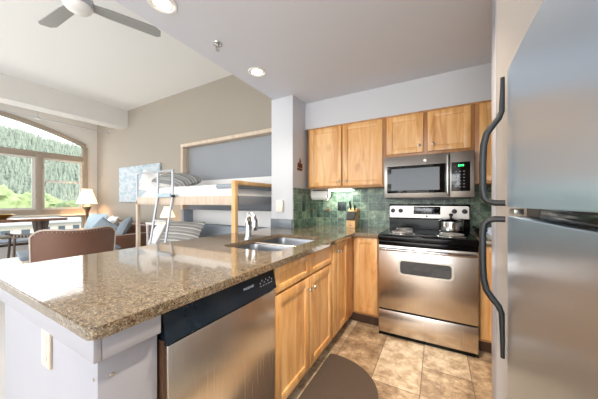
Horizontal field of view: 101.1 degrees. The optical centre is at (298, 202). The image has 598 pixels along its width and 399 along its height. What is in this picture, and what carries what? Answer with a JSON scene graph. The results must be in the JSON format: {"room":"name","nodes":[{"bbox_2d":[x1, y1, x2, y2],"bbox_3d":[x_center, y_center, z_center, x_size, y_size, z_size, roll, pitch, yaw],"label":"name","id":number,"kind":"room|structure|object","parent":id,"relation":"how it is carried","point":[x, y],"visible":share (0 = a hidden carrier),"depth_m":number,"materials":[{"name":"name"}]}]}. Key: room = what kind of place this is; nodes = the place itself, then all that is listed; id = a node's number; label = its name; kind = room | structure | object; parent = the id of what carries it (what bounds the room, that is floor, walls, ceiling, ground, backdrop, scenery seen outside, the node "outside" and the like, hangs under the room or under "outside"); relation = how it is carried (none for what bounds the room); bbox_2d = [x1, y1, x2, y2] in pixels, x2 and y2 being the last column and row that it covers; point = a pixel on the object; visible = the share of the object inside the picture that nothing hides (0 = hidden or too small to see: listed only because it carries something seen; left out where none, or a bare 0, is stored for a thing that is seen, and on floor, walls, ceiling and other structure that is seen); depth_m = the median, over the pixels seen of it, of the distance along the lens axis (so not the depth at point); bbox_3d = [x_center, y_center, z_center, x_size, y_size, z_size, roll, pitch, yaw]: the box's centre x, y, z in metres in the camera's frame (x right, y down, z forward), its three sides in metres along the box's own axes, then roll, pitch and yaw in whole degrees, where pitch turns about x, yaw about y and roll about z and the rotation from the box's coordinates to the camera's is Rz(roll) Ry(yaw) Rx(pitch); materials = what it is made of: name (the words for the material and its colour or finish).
{"room":"kitchen","nodes":[
{"label":"kitchen","id":0,"kind":"room"},
{"bbox_2d":[0,103,96,213],"bbox_3d":[-6.993,-0.460,3.661,0.200,3.350,6.540,0,0,29],"label":"wall","id":1,"kind":"structure","parent":0,"point":[88,137],"depth_m":6.12,"materials":[{"name":"paint"}]},
{"bbox_2d":[0,111,89,239],"bbox_3d":[-6.491,-0.585,4.331,0.220,2.720,4.500,0,0,29],"label":"window","id":2,"kind":"structure","parent":1,"relation":"in","point":[38,209],"depth_m":5.56,"materials":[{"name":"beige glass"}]},
{"bbox_2d":[0,0,232,110],"bbox_3d":[-4.312,-2.220,2.248,6.280,0.170,6.700,0,0,29],"label":"ceiling","id":3,"kind":"structure","parent":0,"point":[95,57],"depth_m":3.65,"materials":[{"name":"paint"}]},
{"bbox_2d":[0,109,108,132],"bbox_3d":[-5.772,-1.913,4.099,0.060,0.445,4.500,0,0,29],"label":"rail","id":4,"kind":"object","parent":3,"relation":"hanging from","point":[36,117],"visible":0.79,"depth_m":5.05,"materials":[{"name":"grey metal"}]},
{"bbox_2d":[38,0,160,36],"bbox_3d":[-2.098,-1.929,2.313,1.060,0.412,1.198,0,0,29],"label":"ceiling fan","id":5,"kind":"object","parent":3,"relation":"hanging from","point":[84,8],"visible":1,"depth_m":2.37,"materials":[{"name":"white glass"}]},
{"bbox_2d":[0,300,491,398],"bbox_3d":[-3.038,1.275,1.533,9.200,0.120,6.700,0,0,29],"label":"floor","id":6,"kind":"structure","parent":0,"point":[399,368],"depth_m":1.83,"materials":[{"name":"tile"}]},
{"bbox_2d":[0,257,16,266],"bbox_3d":[-3.819,0.990,3.003,0.700,0.450,0.800,0,0,29],"label":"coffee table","id":7,"kind":"object","parent":6,"relation":"on","point":[8,261],"visible":0.02,"depth_m":3.14,"materials":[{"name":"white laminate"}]},
{"bbox_2d":[0,238,28,258],"bbox_3d":[-6.269,0.985,4.063,0.650,0.460,3.950,0,0,29],"label":"window bench","id":8,"kind":"object","parent":6,"relation":"on","point":[3,250],"visible":0.02,"depth_m":4.79,"materials":[{"name":"white laminate"}]},
{"bbox_2d":[5,233,32,257],"bbox_3d":[-4.694,0.861,4.263,0.352,0.711,0.460,0,0,29],"label":"counter stool","id":9,"kind":"object","parent":6,"relation":"on","point":[7,234],"visible":0.44,"depth_m":4.10,"materials":[{"name":"brown wood"}]},
{"bbox_2d":[0,217,67,246],"bbox_3d":[-5.480,0.761,4.038,0.610,0.921,2.380,0,0,29],"label":"table","id":10,"kind":"object","parent":6,"relation":"on","point":[38,223],"visible":0.47,"depth_m":4.63,"materials":[{"name":"brown wood"}]},
{"bbox_2d":[0,214,14,219],"bbox_3d":[-5.289,0.258,4.367,0.340,0.085,0.340,0,0,29],"label":"bowl","id":11,"kind":"object","parent":10,"relation":"on","point":[2,216],"visible":0.96,"depth_m":4.36,"materials":[{"name":"gold metal"}]},
{"bbox_2d":[16,226,120,264],"bbox_3d":[-2.773,0.752,3.021,0.759,0.929,0.890,0,0,38],"label":"armchair","id":12,"kind":"object","parent":6,"relation":"on","point":[46,244],"visible":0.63,"depth_m":2.74,"materials":[{"name":"brown leather"}]},
{"bbox_2d":[76,189,97,222],"bbox_3d":[-5.124,0.445,5.949,0.400,1.540,0.400,0,0,29],"label":"table lamp","id":13,"kind":"object","parent":6,"relation":"on","point":[86,197],"visible":0.7,"depth_m":5.88,"materials":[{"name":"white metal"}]},
{"bbox_2d":[65,221,156,249],"bbox_3d":[-3.923,0.815,5.112,2.194,0.800,0.884,0,0,29],"label":"sofa","id":14,"kind":"object","parent":6,"relation":"on","point":[125,241],"visible":0.12,"depth_m":4.52,"materials":[{"name":"brown leather"}]},
{"bbox_2d":[84,213,108,228],"bbox_3d":[-4.447,0.485,5.357,0.627,0.495,0.256,0,0,24],"label":"throw pillow","id":15,"kind":"object","parent":14,"relation":"on","point":[93,218],"visible":0.47,"depth_m":5.32,"materials":[{"name":"blue fabric"}]},
{"bbox_2d":[92,217,117,229],"bbox_3d":[-3.757,0.535,4.707,0.569,0.507,0.266,0,0,22],"label":"throw pillow","id":16,"kind":"object","parent":14,"relation":"on","point":[102,222],"visible":0.36,"depth_m":4.71,"materials":[{"name":"blue fabric"}]},
{"bbox_2d":[107,216,118,224],"bbox_3d":[-3.915,0.495,5.082,0.259,0.427,0.558,0,0,-44],"label":"throw pillow","id":17,"kind":"object","parent":14,"relation":"on","point":[112,219],"visible":0.28,"depth_m":4.97,"materials":[{"name":"white fabric"}]},
{"bbox_2d":[116,216,132,234],"bbox_3d":[-3.343,0.505,4.670,0.600,0.511,0.259,0,0,44],"label":"throw pillow","id":18,"kind":"object","parent":14,"relation":"on","point":[124,226],"visible":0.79,"depth_m":4.54,"materials":[{"name":"blue fabric"}]},
{"bbox_2d":[0,243,252,398],"bbox_3d":[-0.428,0.773,1.773,1.038,0.883,2.126,0,0,29],"label":"peninsula wall","id":19,"kind":"structure","parent":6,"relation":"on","point":[122,364],"depth_m":0.72,"materials":[{"name":"white paint"}]},
{"bbox_2d":[41,328,51,369],"bbox_3d":[-0.794,0.456,0.771,0.070,0.118,0.012,0,0,29],"label":"electrical outlet","id":20,"kind":"object","parent":19,"relation":"attached to","point":[46,338],"visible":0.93,"depth_m":0.76,"materials":[{"name":"beige plastic"}]},
{"bbox_2d":[41,334,46,345],"bbox_3d":[-0.796,0.430,0.768,0.034,0.034,0.004,0,0,29],"label":"socket","id":21,"kind":"object","parent":20,"relation":"attached to","point":[43,336],"depth_m":0.76,"materials":[{"name":"beige plastic"}]},
{"bbox_2d":[41,350,46,361],"bbox_3d":[-0.796,0.480,0.768,0.034,0.034,0.004,0,0,29],"label":"socket","id":22,"kind":"object","parent":20,"relation":"attached to","point":[43,352],"depth_m":0.76,"materials":[{"name":"beige plastic"}]},
{"bbox_2d":[0,225,388,340],"bbox_3d":[-0.177,0.317,1.986,1.288,0.031,2.761,0,0,29],"label":"countertop","id":23,"kind":"structure","parent":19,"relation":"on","point":[96,296],"depth_m":1.02,"materials":[{"name":"stone"}]},
{"bbox_2d":[244,212,257,238],"bbox_3d":[-0.397,0.191,2.026,0.067,0.220,0.145,0,0,-41],"label":"faucet","id":24,"kind":"object","parent":23,"relation":"on","point":[251,219],"visible":0.98,"depth_m":2.02,"materials":[{"name":"silver metal"}]},
{"bbox_2d":[234,238,313,251],"bbox_3d":[-0.166,0.411,1.922,0.484,0.180,0.764,0,0,29],"label":"sink","id":25,"kind":"object","parent":23,"relation":"in","point":[276,244],"visible":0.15,"depth_m":1.97,"materials":[{"name":"metal"}]},
{"bbox_2d":[271,219,291,228],"bbox_3d":[-0.206,0.247,2.878,0.293,0.108,0.022,0,0,29],"label":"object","id":26,"kind":"object","parent":23,"relation":"on","point":[275,223],"visible":0.98,"depth_m":2.86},
{"bbox_2d":[346,201,358,227],"bbox_3d":[0.643,0.139,2.960,0.105,0.322,0.176,0,0,29],"label":"knife block","id":27,"kind":"object","parent":23,"relation":"on","point":[352,214],"visible":1,"depth_m":2.91,"materials":[{"name":"brown wood"}]},
{"bbox_2d":[146,222,165,245],"bbox_3d":[-2.514,0.795,4.633,0.640,0.840,0.380,0,0,29],"label":"console table","id":28,"kind":"object","parent":6,"relation":"on","point":[147,223],"visible":0.15,"depth_m":4.61,"materials":[{"name":"white laminate"}]},
{"bbox_2d":[160,207,174,222],"bbox_3d":[-2.449,0.228,4.585,0.250,0.295,0.250,0,0,29],"label":"table lamp","id":29,"kind":"object","parent":28,"relation":"on","point":[165,212],"visible":0.59,"depth_m":4.51,"materials":[{"name":"white fabric"}]},
{"bbox_2d":[136,128,271,246],"bbox_3d":[-1.330,0.075,3.638,2.320,2.280,1.033,0,0,29],"label":"bunk bed","id":30,"kind":"object","parent":6,"relation":"on","point":[236,170],"visible":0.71,"depth_m":3.77,"materials":[{"name":"brown wood"}]},
{"bbox_2d":[138,170,162,190],"bbox_3d":[-2.247,-0.315,3.838,0.471,0.400,0.178,0,0,-18],"label":"pillow","id":31,"kind":"object","parent":30,"relation":"on","point":[145,183],"visible":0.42,"depth_m":3.76,"materials":[{"name":"white fabric"}]},
{"bbox_2d":[148,170,174,244],"bbox_3d":[-1.848,0.386,3.226,0.401,1.623,0.249,0,0,29],"label":"ladder","id":32,"kind":"object","parent":30,"relation":"attached to","point":[171,194],"visible":0.7,"depth_m":3.24,"materials":[{"name":"grey metal"}]},
{"bbox_2d":[152,172,203,187],"bbox_3d":[-1.955,-0.337,3.872,0.798,0.326,0.464,0,0,25],"label":"pillow","id":33,"kind":"object","parent":30,"relation":"on","point":[180,179],"visible":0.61,"depth_m":3.72,"materials":[{"name":"grey fabric"}]},
{"bbox_2d":[181,209,271,237],"bbox_3d":[-1.332,0.615,3.603,1.870,1.000,0.820,0,0,29],"label":"daybed","id":34,"kind":"object","parent":30,"relation":"in","point":[211,218],"visible":0.16,"depth_m":3.91,"materials":[{"name":"white fabric"}]},
{"bbox_2d":[148,222,165,243],"bbox_3d":[-2.153,0.500,3.727,0.237,0.381,0.428,0,0,-33],"label":"pillow","id":35,"kind":"object","parent":34,"relation":"on","point":[160,228],"visible":0.59,"depth_m":3.59,"materials":[{"name":"white fabric"}]},
{"bbox_2d":[158,220,204,243],"bbox_3d":[-1.746,0.480,3.590,0.807,0.406,0.306,0,0,27],"label":"pillow","id":36,"kind":"object","parent":34,"relation":"on","point":[178,230],"visible":0.61,"depth_m":3.48,"materials":[{"name":"grey fabric"}]},
{"bbox_2d":[200,224,264,236],"bbox_3d":[-1.115,0.468,3.837,1.700,0.215,0.160,0,0,29],"label":"cushion","id":37,"kind":"object","parent":34,"relation":"on","point":[208,229],"depth_m":3.84,"materials":[{"name":"grey fabric"}]},
{"bbox_2d":[216,184,271,190],"bbox_3d":[-0.653,-0.193,3.222,0.348,0.055,0.820,0,0,29],"label":"blanket","id":38,"kind":"object","parent":30,"relation":"on","point":[219,187],"depth_m":2.94,"materials":[{"name":"grey fabric"}]},
{"bbox_2d":[157,270,275,398],"bbox_3d":[-0.513,0.779,1.145,0.584,0.872,0.595,0,0,29],"label":"dishwasher","id":39,"kind":"object","parent":6,"relation":"on","point":[220,344],"visible":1,"depth_m":0.95,"materials":[{"name":"silver metal"}]},
{"bbox_2d":[272,245,331,398],"bbox_3d":[-0.173,0.774,1.768,0.627,0.882,0.815,0,0,29],"label":"base cabinet","id":40,"kind":"object","parent":6,"relation":"on","point":[303,290],"visible":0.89,"depth_m":1.54,"materials":[{"name":"brown wood"}]},
{"bbox_2d":[298,354,377,398],"bbox_3d":[0.175,1.208,1.389,0.435,0.014,1.094,0,0,29],"label":"kitchen mat","id":41,"kind":"object","parent":6,"relation":"on","point":[338,377],"visible":1,"depth_m":1.64,"materials":[{"name":"brown fabric"}]},
{"bbox_2d":[324,237,352,349],"bbox_3d":[0.163,0.774,2.367,0.627,0.882,0.552,0,0,29],"label":"base cabinet","id":42,"kind":"object","parent":6,"relation":"on","point":[342,252],"visible":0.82,"depth_m":2.20,"materials":[{"name":"brown wood"}]},
{"bbox_2d":[349,236,378,325],"bbox_3d":[0.554,0.774,2.814,0.812,0.882,0.600,0,0,29],"label":"base cabinet","id":43,"kind":"object","parent":6,"relation":"on","point":[365,249],"visible":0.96,"depth_m":2.42,"materials":[{"name":"brown wood"}]},
{"bbox_2d":[378,204,478,357],"bbox_3d":[1.211,0.618,2.352,0.762,1.195,0.752,0,0,29],"label":"range","id":44,"kind":"object","parent":6,"relation":"on","point":[429,275],"visible":0.91,"depth_m":2.10,"materials":[{"name":"silver metal"}]},
{"bbox_2d":[378,227,478,246],"bbox_3d":[1.223,0.308,2.374,0.762,0.071,0.702,0,0,29],"label":"cooktop","id":45,"kind":"object","parent":44,"relation":"in","point":[426,236],"depth_m":2.15,"materials":[{"name":"black glass"}]},
{"bbox_2d":[439,214,463,231],"bbox_3d":[1.434,0.190,2.315,0.210,0.165,0.369,0,0,29],"label":"saucepan","id":46,"kind":"object","parent":44,"relation":"on","point":[450,224],"visible":1,"depth_m":2.31,"materials":[{"name":"silver metal"}]},
{"bbox_2d":[478,245,491,352],"bbox_3d":[1.916,0.774,2.050,0.745,0.882,0.600,0,0,29],"label":"base cabinet","id":47,"kind":"object","parent":6,"relation":"on","point":[485,305],"visible":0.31,"depth_m":1.95,"materials":[{"name":"brown wood"}]},
{"bbox_2d":[470,232,491,244],"bbox_3d":[1.911,0.317,2.039,0.753,0.031,0.626,0,0,29],"label":"countertop","id":48,"kind":"structure","parent":47,"relation":"on","point":[488,241],"depth_m":2.00,"materials":[{"name":"stone"}]},
{"bbox_2d":[472,226,487,234],"bbox_3d":[1.739,0.267,2.281,0.224,0.068,0.304,0,0,29],"label":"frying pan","id":49,"kind":"object","parent":48,"relation":"on","point":[476,230],"visible":0.26,"depth_m":2.32,"materials":[{"name":"black metal"}]},
{"bbox_3d":[1.632,0.286,2.020,0.236,0.030,0.236,0,0,29],"label":"plate","id":50,"kind":"object","parent":48,"relation":"on","visible":0},
{"bbox_2d":[486,227,491,235],"bbox_3d":[1.634,0.237,2.022,0.148,0.101,0.150,0,0,29],"label":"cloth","id":51,"kind":"object","parent":50,"relation":"on","point":[489,232],"visible":0.2,"depth_m":2.04,"materials":[{"name":"white fabric"}]},
{"bbox_2d":[479,0,597,398],"bbox_3d":[0.977,0.345,0.520,0.884,1.740,0.773,0,0,29],"label":"refrigerator","id":52,"kind":"object","parent":6,"relation":"on","point":[553,71],"visible":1,"depth_m":0.59,"materials":[{"name":"silver metal"}]},
{"bbox_2d":[272,95,307,228],"bbox_3d":[-0.051,-0.010,3.159,0.300,2.450,0.620,0,0,29],"label":"wall column","id":53,"kind":"structure","parent":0,"point":[289,134],"depth_m":2.90,"materials":[{"name":"white paint"}]},
{"bbox_2d":[276,200,283,211],"bbox_3d":[-0.227,0.040,2.883,0.098,0.140,0.033,0,0,29],"label":"light switch","id":54,"kind":"object","parent":53,"relation":"attached to","point":[279,203],"visible":1,"depth_m":2.87,"materials":[{"name":"beige plastic"}]},
{"bbox_2d":[297,160,302,170],"bbox_3d":[0.011,-0.457,2.952,0.008,0.147,0.130,0,0,29],"label":"plaque","id":55,"kind":"object","parent":53,"relation":"attached to","point":[299,162],"visible":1,"depth_m":2.95,"materials":[{"name":"brown wood"}]},
{"bbox_2d":[293,188,315,228],"bbox_3d":[0.085,0.066,3.083,0.010,0.471,0.620,0,0,29],"label":"backsplash","id":56,"kind":"structure","parent":53,"relation":"attached to","point":[301,218],"depth_m":3.02,"materials":[{"name":"green tile"}]},
{"bbox_2d":[302,201,304,210],"bbox_3d":[0.061,0.045,3.021,0.010,0.124,0.070,0,0,29],"label":"electrical outlet","id":57,"kind":"object","parent":56,"relation":"attached to","point":[303,202],"visible":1,"depth_m":3.01,"materials":[{"name":"green plastic"}]},
{"bbox_2d":[97,75,491,231],"bbox_3d":[-1.506,-0.460,4.416,9.050,3.350,0.172,0,0,29],"label":"wall","id":58,"kind":"structure","parent":0,"point":[156,131],"depth_m":4.58,"materials":[{"name":"beige paint"}]},
{"bbox_2d":[0,73,127,129],"bbox_3d":[-5.724,-1.933,2.949,0.330,0.405,6.540,0,0,29],"label":"beam","id":59,"kind":"structure","parent":58,"relation":"attached to","point":[14,91],"depth_m":4.68,"materials":[{"name":"paint"}]},
{"bbox_2d":[119,163,161,201],"bbox_3d":[-3.550,-0.412,5.450,1.625,0.805,0.041,0,0,29],"label":"canvas painting","id":60,"kind":"object","parent":58,"relation":"attached to","point":[127,175],"visible":0.69,"depth_m":5.56},
{"bbox_2d":[338,202,345,210],"bbox_3d":[0.551,0.048,3.157,0.116,0.115,0.010,0,0,29],"label":"electrical outlet","id":61,"kind":"object","parent":58,"relation":"attached to","point":[341,205],"visible":1,"depth_m":3.15,"materials":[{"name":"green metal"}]},
{"bbox_2d":[308,117,384,188],"bbox_3d":[0.577,-0.539,2.952,0.917,0.738,0.358,0,0,29],"label":"upper cabinet","id":62,"kind":"object","parent":58,"relation":"attached to","point":[347,155],"visible":0.95,"depth_m":2.80,"materials":[{"name":"brown wood"}]},
{"bbox_2d":[311,189,329,199],"bbox_3d":[0.272,-0.101,3.138,0.253,0.139,0.118,0,0,29],"label":"paper towel holder","id":63,"kind":"object","parent":62,"relation":"attached to","point":[315,195],"visible":0.99,"depth_m":3.09,"materials":[{"name":"white paper"}]},
{"bbox_2d":[329,188,354,190],"bbox_3d":[0.520,-0.157,3.041,0.330,0.027,0.088,0,0,29],"label":"light","id":64,"kind":"object","parent":62,"relation":"attached to","point":[344,189],"visible":0.98,"depth_m":2.98,"materials":[{"name":"beige plastic"}]},
{"bbox_2d":[385,102,474,157],"bbox_3d":[1.317,-0.686,2.537,0.777,0.443,0.358,0,0,29],"label":"upper cabinet","id":65,"kind":"object","parent":58,"relation":"attached to","point":[449,129],"visible":0.98,"depth_m":2.39,"materials":[{"name":"brown wood"}]},
{"bbox_2d":[384,150,474,199],"bbox_3d":[1.296,-0.247,2.499,0.762,0.427,0.434,0,0,29],"label":"microwave","id":66,"kind":"object","parent":65,"relation":"attached to","point":[451,175],"visible":1,"depth_m":2.32,"materials":[{"name":"silver metal"}]},
{"bbox_2d":[474,100,491,185],"bbox_3d":[1.984,-0.539,2.163,0.747,0.738,0.358,0,0,29],"label":"upper cabinet","id":67,"kind":"object","parent":58,"relation":"attached to","point":[482,110],"visible":0.21,"depth_m":2.19,"materials":[{"name":"brown wood"}]},
{"bbox_2d":[114,0,491,103],"bbox_3d":[-0.300,-1.770,-0.004,2.920,1.070,6.700,0,0,29],"label":"ceiling","id":68,"kind":"structure","parent":0,"point":[311,51],"depth_m":1.83,"materials":[{"name":"paint"}]},
{"bbox_2d":[147,0,176,13],"bbox_3d":[-0.847,-1.231,1.525,0.166,0.007,0.166,0,0,29],"label":"recessed light","id":69,"kind":"object","parent":68,"relation":"in","point":[163,6],"visible":1,"depth_m":1.54,"materials":[{"name":"white"}]},
{"bbox_2d":[213,41,221,51],"bbox_3d":[-0.634,-1.209,1.915,0.072,0.052,0.072,0,0,29],"label":"sprinkler","id":70,"kind":"object","parent":68,"relation":"attached to","point":[217,44],"visible":1,"depth_m":1.91,"materials":[{"name":"silver metal"}]},
{"bbox_2d":[248,67,265,76],"bbox_3d":[-0.397,-1.231,2.327,0.166,0.007,0.166,0,0,29],"label":"recessed light","id":71,"kind":"object","parent":68,"relation":"in","point":[254,71],"visible":1,"depth_m":2.32,"materials":[{"name":"white"}]},
{"bbox_2d":[305,63,491,130],"bbox_3d":[1.241,-1.073,2.609,2.490,0.325,0.315,0,0,29],"label":"wall","id":72,"kind":"structure","parent":0,"point":[471,84],"depth_m":2.50,"materials":[{"name":"white paint"}]},
{"bbox_2d":[497,0,542,398],"bbox_3d":[1.303,-0.010,1.000,0.806,2.450,0.100,0,0,29],"label":"wall","id":73,"kind":"structure","parent":0,"point":[514,17],"depth_m":1.14,"materials":[{"name":"white paint"}]},
{"bbox_2d":[492,0,496,398],"bbox_3d":[0.950,-0.010,1.198,0.004,2.450,0.100,0,0,29],"label":"trim","id":74,"kind":"structure","parent":73,"relation":"attached to","point":[494,2],"depth_m":1.18,"materials":[{"name":"white paint"}]},
{"label":"outside","id":75,"kind":"structure","parent":0,"visible":0},
{"bbox_2d":[1,142,75,190],"bbox_3d":[-182.745,-60.261,148.419,440.000,144.096,600.000,0,0,29],"label":"hillside","id":76,"kind":"structure","parent":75,"point":[7,182],"depth_m":189.75,"materials":[{"name":"green plant"}]},
{"bbox_2d":[0,222,33,235],"bbox_3d":[-40.584,6.290,33.324,7.800,8.250,6.300,0,0,29],"label":"house","id":77,"kind":"structure","parent":76,"relation":"on","point":[16,227],"depth_m":32.86,"materials":[{"name":"white"}]},
{"bbox_2d":[0,184,48,207],"bbox_3d":[-65.579,3.053,56.385,12.759,14.325,12.159,0,0,29],"label":"broadleaf tree","id":78,"kind":"object","parent":76,"relation":"on","point":[8,198],"visible":0.22,"depth_m":54.93,"materials":[{"name":"green plant"}]},
{"bbox_2d":[28,190,50,206],"bbox_3d":[-80.414,3.185,71.832,12.401,14.059,11.175,0,0,29],"label":"broadleaf tree","id":79,"kind":"object","parent":76,"relation":"on","point":[46,196],"visible":0.02,"depth_m":74.59,"materials":[{"name":"green plant"}]},
{"bbox_2d":[0,124,81,201],"bbox_3d":[-241.499,-61.032,210.289,257.436,145.200,433.970,0,0,29],"label":"conifer forest","id":80,"kind":"object","parent":76,"relation":"on","point":[12,168],"visible":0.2,"depth_m":209.85,"materials":[{"name":"green plant"}]},
{"bbox_2d":[45,193,62,206],"bbox_3d":[-88.307,3.410,86.815,11.577,13.609,11.816,0,0,29],"label":"broadleaf tree","id":81,"kind":"object","parent":76,"relation":"on","point":[53,202],"visible":0.09,"depth_m":84.83,"materials":[{"name":"green plant"}]},
{"bbox_2d":[48,217,80,229],"bbox_3d":[-45.194,6.540,45.543,8.800,7.750,6.800,0,0,29],"label":"house","id":82,"kind":"structure","parent":76,"relation":"on","point":[71,222],"depth_m":44.54,"materials":[{"name":"white"}]},
{"bbox_2d":[56,200,78,206],"bbox_3d":[-63.464,4.736,68.337,9.714,10.959,9.286,0,0,29],"label":"broadleaf tree","id":83,"kind":"object","parent":76,"relation":"on","point":[72,203],"visible":0.03,"depth_m":65.92,"materials":[{"name":"green plant"}]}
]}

